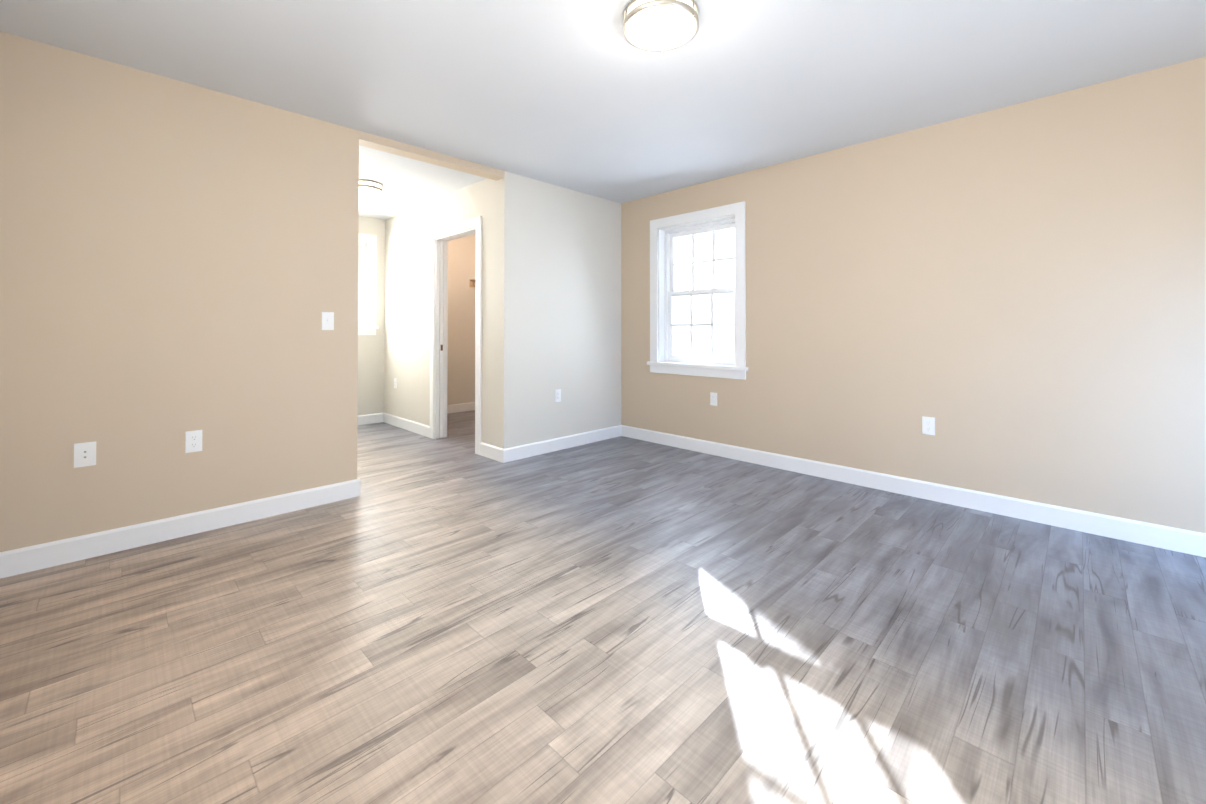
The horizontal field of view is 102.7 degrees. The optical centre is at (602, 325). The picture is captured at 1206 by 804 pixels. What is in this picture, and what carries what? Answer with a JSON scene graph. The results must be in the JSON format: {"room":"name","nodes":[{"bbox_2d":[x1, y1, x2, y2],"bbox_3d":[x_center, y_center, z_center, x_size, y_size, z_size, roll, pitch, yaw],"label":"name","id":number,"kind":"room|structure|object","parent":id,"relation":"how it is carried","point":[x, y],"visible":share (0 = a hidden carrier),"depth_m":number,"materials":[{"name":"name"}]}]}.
{"room":"empty living room","nodes":[
{"label":"empty living room","id":0,"kind":"room"},
{"bbox_2d":[0,31,620,551],"bbox_3d":[-1.351,-0.081,3.595,0.120,2.440,4.270,-1,-1,45],"label":"wall","id":1,"kind":"structure","parent":0,"point":[178,260],"depth_m":2.64,"materials":[{"name":"beige paint"}]},
{"bbox_2d":[74,441,95,467],"bbox_3d":[-2.502,0.625,2.331,0.010,0.115,0.074,-1,-1,45],"label":"wall jack","id":2,"kind":"object","parent":1,"relation":"attached to","point":[84,454],"visible":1,"depth_m":2.33,"materials":[{"name":"white plastic"}]},
{"bbox_2d":[0,478,359,578],"bbox_3d":[-2.214,1.072,2.613,0.016,0.112,1.620,-1,-1,45],"label":"baseboard","id":3,"kind":"structure","parent":1,"relation":"attached to","point":[39,556],"depth_m":2.52,"materials":[{"name":"white paint"}]},
{"bbox_2d":[185,430,201,452],"bbox_3d":[-2.219,0.630,2.618,0.009,0.115,0.070,-1,-1,45],"label":"outlet","id":4,"kind":"object","parent":1,"relation":"attached to","point":[193,442],"visible":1,"depth_m":2.62,"materials":[{"name":"white plastic"}]},
{"bbox_2d":[322,312,333,329],"bbox_3d":[-1.758,-0.027,3.086,0.016,0.115,0.070,-1,-1,45],"label":"light switch","id":5,"kind":"object","parent":1,"relation":"attached to","point":[327,320],"visible":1,"depth_m":3.09,"materials":[{"name":"white plastic"}]},
{"bbox_2d":[555,389,560,401],"bbox_3d":[-0.413,0.648,4.444,0.009,0.115,0.070,-1,-1,45],"label":"outlet","id":6,"kind":"object","parent":1,"relation":"attached to","point":[557,395],"visible":1,"depth_m":4.44,"materials":[{"name":"white plastic"}]},
{"bbox_2d":[500,425,619,462],"bbox_3d":[-0.331,1.093,4.516,0.016,0.112,1.426,-1,-1,45],"label":"baseboard","id":7,"kind":"structure","parent":1,"relation":"attached to","point":[542,447],"depth_m":4.41,"materials":[{"name":"white paint"}]},
{"bbox_2d":[357,216,475,415],"bbox_3d":[-3.221,-0.062,5.359,0.160,2.440,4.390,-1,-1,45],"label":"wall","id":8,"kind":"structure","parent":0,"point":[461,317],"depth_m":6.45,"materials":[{"name":"beige paint"}]},
{"bbox_2d":[358,233,378,334],"bbox_3d":[-3.068,-0.482,5.486,0.205,1.188,0.930,-1,-1,45],"label":"window","id":9,"kind":"structure","parent":8,"relation":"in","point":[369,327],"depth_m":5.72,"materials":[{"name":"white paint"}]},
{"bbox_2d":[357,413,383,424],"bbox_3d":[-3.035,1.102,5.409,0.016,0.112,1.080,-1,-1,45],"label":"baseboard","id":10,"kind":"structure","parent":8,"relation":"attached to","point":[377,417],"depth_m":5.69,"materials":[{"name":"white paint"}]},
{"bbox_2d":[447,402,474,413],"bbox_3d":[-2.096,1.113,6.358,0.016,0.112,1.290,-1,-1,45],"label":"baseboard","id":11,"kind":"structure","parent":8,"relation":"attached to","point":[470,406],"depth_m":6.53,"materials":[{"name":"white paint"}]},
{"bbox_2d":[470,278,475,286],"bbox_3d":[-0.866,-0.596,5.905,2.430,0.119,0.310,-1,-1,45],"label":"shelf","id":12,"kind":"object","parent":8,"relation":"attached to","point":[472,282],"visible":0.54,"depth_m":6.64,"materials":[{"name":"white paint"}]},
{"bbox_2d":[359,131,504,180],"bbox_3d":[-1.274,-1.273,3.686,0.120,0.055,1.150,-1,-1,45],"label":"wall","id":13,"kind":"structure","parent":0,"point":[375,142],"depth_m":3.60,"materials":[{"name":"beige paint"}]},
{"bbox_2d":[384,178,496,445],"bbox_3d":[-1.734,-0.066,5.021,2.430,2.440,0.120,-1,-1,45],"label":"wall","id":14,"kind":"structure","parent":0,"point":[407,306],"depth_m":5.14,"materials":[{"name":"beige paint"}]},
{"bbox_2d":[394,378,396,387],"bbox_3d":[-2.405,0.670,5.586,0.070,0.115,0.009,-1,-1,45],"label":"outlet","id":15,"kind":"object","parent":14,"relation":"attached to","point":[395,382],"visible":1,"depth_m":5.58,"materials":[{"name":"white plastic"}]},
{"bbox_2d":[384,413,429,437],"bbox_3d":[-2.208,1.102,5.381,1.232,0.112,0.016,-1,-1,45],"label":"baseboard","id":16,"kind":"structure","parent":14,"relation":"attached to","point":[409,425],"depth_m":5.32,"materials":[{"name":"white paint"}]},
{"bbox_2d":[430,216,481,454],"bbox_3d":[-1.379,0.091,4.667,0.966,2.118,0.156,-1,-1,45],"label":"door frame","id":17,"kind":"structure","parent":14,"relation":"attached to","point":[438,331],"depth_m":4.91,"materials":[{"name":"white paint"}]},
{"bbox_2d":[480,442,499,461],"bbox_3d":[-0.965,1.089,4.152,0.332,0.112,0.016,-1,-1,45],"label":"baseboard","id":18,"kind":"structure","parent":14,"relation":"attached to","point":[486,450],"depth_m":4.15,"materials":[{"name":"white paint"}]},
{"bbox_2d":[0,410,1205,803],"bbox_3d":[-0.367,1.158,2.635,8.030,0.060,4.550,-1,-1,45],"label":"floor","id":19,"kind":"structure","parent":0,"point":[452,618],"depth_m":1.66,"materials":[{"name":"wood"}]},
{"bbox_2d":[0,0,1205,219],"bbox_3d":[-0.367,-1.372,2.663,8.630,0.120,5.150,-1,-1,45],"label":"ceiling","id":20,"kind":"structure","parent":0,"point":[582,96],"depth_m":2.46,"materials":[{"name":"white paint"}]},
{"bbox_2d":[359,180,382,194],"bbox_3d":[-2.150,-1.257,4.404,0.254,0.072,0.251,-1,-1,45],"label":"light","id":21,"kind":"object","parent":20,"relation":"attached to","point":[370,187],"visible":0.79,"depth_m":4.36,"materials":[{"name":"white glass"}]},
{"bbox_2d":[623,0,698,52],"bbox_3d":[0.245,-1.282,2.049,0.320,0.072,0.318,-1,-1,45],"label":"ceiling light","id":22,"kind":"object","parent":20,"relation":"attached to","point":[661,26],"visible":1,"depth_m":2.02,"materials":[{"name":"white glass"}]},
{"bbox_2d":[621,56,1205,532],"bbox_3d":[1.177,-0.075,4.209,8.030,2.440,0.160,-1,-1,45],"label":"wall","id":23,"kind":"structure","parent":0,"point":[1011,300],"depth_m":2.94,"materials":[{"name":"beige paint"}]},
{"bbox_2d":[647,201,747,379],"bbox_3d":[0.882,-0.290,4.472,1.065,1.503,0.205,-1,-1,45],"label":"window","id":24,"kind":"structure","parent":23,"relation":"in","point":[657,363],"depth_m":4.53,"materials":[{"name":"white paint"}]},
{"bbox_2d":[710,392,716,405],"bbox_3d":[0.980,0.654,4.277,0.070,0.115,0.009,-1,-1,45],"label":"outlet","id":25,"kind":"object","parent":23,"relation":"attached to","point":[713,399],"visible":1,"depth_m":4.27,"materials":[{"name":"white plastic"}]},
{"bbox_2d":[620,425,1205,556],"bbox_3d":[2.036,1.079,3.224,5.200,0.112,0.016,-1,-1,45],"label":"baseboard","id":26,"kind":"structure","parent":23,"relation":"attached to","point":[1159,536],"depth_m":3.00,"materials":[{"name":"white paint"}]},
{"bbox_2d":[922,416,934,434],"bbox_3d":[2.123,0.656,3.147,0.070,0.115,0.009,-1,-1,45],"label":"outlet","id":27,"kind":"object","parent":23,"relation":"attached to","point":[928,425],"visible":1,"depth_m":3.15,"materials":[{"name":"white plastic"}]},
{"label":"outside","id":28,"kind":"structure","parent":0,"visible":0},
{"bbox_3d":[0.193,1.715,5.051,60.000,0.120,60.000,-1,-1,45],"label":"ground","id":29,"kind":"structure","parent":28,"visible":0},
{"bbox_2d":[673,228,734,356],"bbox_3d":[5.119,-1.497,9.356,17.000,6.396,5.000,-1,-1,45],"label":"window panes","id":30,"kind":"structure","parent":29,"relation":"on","point":[699,311],"depth_m":9.01,"materials":[{"name":"clear glass"}]}
]}

